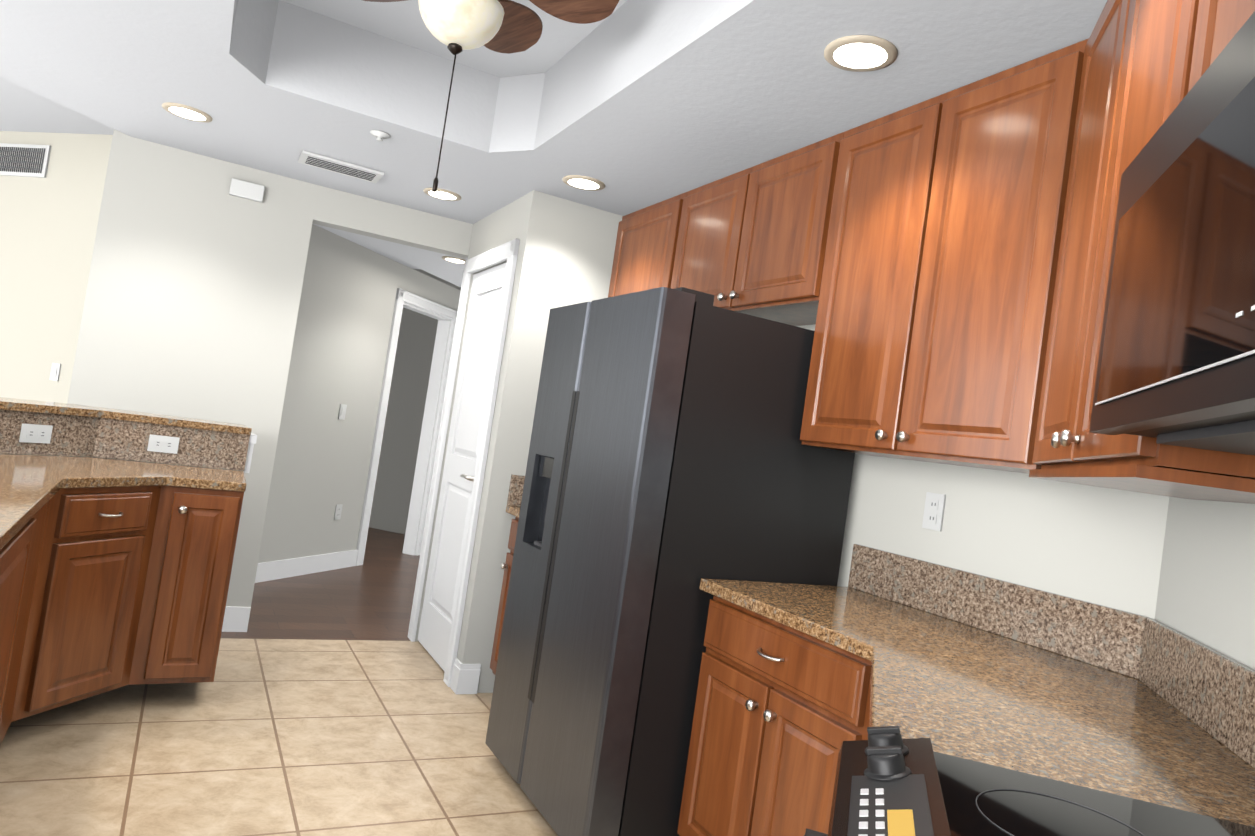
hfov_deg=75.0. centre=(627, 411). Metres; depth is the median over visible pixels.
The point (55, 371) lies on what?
light switch
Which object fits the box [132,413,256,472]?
wall
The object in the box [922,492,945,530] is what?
outlet
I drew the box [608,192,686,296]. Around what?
upper cabinet
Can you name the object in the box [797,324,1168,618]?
wall
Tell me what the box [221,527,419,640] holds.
floor
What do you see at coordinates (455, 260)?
recessed light
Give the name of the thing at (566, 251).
wall
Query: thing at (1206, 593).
wall
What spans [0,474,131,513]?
countertop
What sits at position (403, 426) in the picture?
wall
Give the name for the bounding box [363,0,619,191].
ceiling fan
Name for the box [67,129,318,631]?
wall
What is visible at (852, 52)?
recessed light
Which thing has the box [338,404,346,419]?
light switch
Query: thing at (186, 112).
recessed light
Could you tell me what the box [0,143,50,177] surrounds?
air vent
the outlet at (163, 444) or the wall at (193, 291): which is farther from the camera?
the wall at (193, 291)
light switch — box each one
[49,363,60,380]
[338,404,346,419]
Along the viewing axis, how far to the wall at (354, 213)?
4.65 m
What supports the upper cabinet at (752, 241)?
attached to the wall at (1102, 546)
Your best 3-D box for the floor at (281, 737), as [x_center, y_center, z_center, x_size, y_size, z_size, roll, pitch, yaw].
[-1.789,1.204,3.436,10.000,0.050,12.300,8,-2,17]
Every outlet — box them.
[19,424,52,443]
[147,434,179,453]
[334,504,342,519]
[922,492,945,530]
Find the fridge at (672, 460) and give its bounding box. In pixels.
[485,287,854,835]
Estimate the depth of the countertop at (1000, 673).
1.72 m
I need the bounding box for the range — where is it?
[803,726,1254,835]
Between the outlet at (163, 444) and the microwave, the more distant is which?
the outlet at (163, 444)
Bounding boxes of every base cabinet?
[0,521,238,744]
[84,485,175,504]
[172,486,243,516]
[490,517,518,674]
[677,596,870,835]
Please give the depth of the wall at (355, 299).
6.15 m
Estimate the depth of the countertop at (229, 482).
3.27 m
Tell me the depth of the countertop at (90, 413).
3.39 m
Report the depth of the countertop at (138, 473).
3.12 m
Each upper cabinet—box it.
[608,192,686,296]
[671,132,843,325]
[1029,0,1254,503]
[1188,0,1254,91]
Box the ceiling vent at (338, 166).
[298,150,383,182]
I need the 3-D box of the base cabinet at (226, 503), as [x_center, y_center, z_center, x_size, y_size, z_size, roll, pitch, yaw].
[-1.666,0.703,3.397,0.162,0.774,0.576,8,-2,17]
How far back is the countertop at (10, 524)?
1.90 m
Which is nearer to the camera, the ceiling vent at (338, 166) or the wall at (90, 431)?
the wall at (90, 431)
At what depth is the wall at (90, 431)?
3.35 m
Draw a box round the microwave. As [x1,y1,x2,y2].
[1089,11,1254,454]
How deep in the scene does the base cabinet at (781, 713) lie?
2.23 m
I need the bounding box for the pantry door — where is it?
[408,238,519,686]
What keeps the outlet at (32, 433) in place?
attached to the wall at (90, 431)
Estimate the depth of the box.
4.28 m
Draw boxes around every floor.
[0,638,557,835]
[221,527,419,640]
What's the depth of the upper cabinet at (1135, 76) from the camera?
1.53 m
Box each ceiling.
[0,0,1106,286]
[0,77,418,268]
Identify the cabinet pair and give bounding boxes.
[800,39,1087,473]
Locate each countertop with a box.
[0,397,143,424]
[0,454,243,486]
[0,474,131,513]
[0,514,34,549]
[180,474,246,491]
[699,544,1254,826]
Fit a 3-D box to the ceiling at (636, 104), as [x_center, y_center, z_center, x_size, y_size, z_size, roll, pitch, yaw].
[-0.544,-1.371,2.584,4.510,0.460,11.000,8,-2,17]
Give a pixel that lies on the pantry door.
(465, 460)
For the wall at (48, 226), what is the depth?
5.44 m
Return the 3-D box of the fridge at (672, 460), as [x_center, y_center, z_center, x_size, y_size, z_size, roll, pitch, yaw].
[0.142,0.539,3.030,0.850,1.790,0.910,9,-2,-28]
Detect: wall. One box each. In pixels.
[0,131,112,402]
[0,405,143,460]
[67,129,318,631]
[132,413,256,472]
[255,224,460,582]
[312,185,472,258]
[369,269,460,533]
[415,190,562,693]
[487,199,622,692]
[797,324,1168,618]
[1155,497,1254,669]
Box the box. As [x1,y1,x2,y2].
[229,178,264,202]
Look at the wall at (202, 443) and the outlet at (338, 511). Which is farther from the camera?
the outlet at (338, 511)
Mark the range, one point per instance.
(889, 781)
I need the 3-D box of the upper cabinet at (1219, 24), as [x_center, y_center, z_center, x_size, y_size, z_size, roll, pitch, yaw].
[0.853,-0.670,0.764,0.360,0.649,0.758,8,-2,17]
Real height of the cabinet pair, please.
1.064 m
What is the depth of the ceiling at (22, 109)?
5.20 m
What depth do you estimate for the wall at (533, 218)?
3.97 m
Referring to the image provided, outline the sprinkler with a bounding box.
[370,130,390,140]
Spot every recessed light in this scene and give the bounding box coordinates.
[162,102,211,121]
[423,188,460,200]
[442,256,465,263]
[562,175,604,190]
[824,35,897,71]
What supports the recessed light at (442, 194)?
in the ceiling at (636, 104)
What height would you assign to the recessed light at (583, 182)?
0.008 m
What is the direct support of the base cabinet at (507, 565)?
on the floor at (281, 737)
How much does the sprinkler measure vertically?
0.028 m

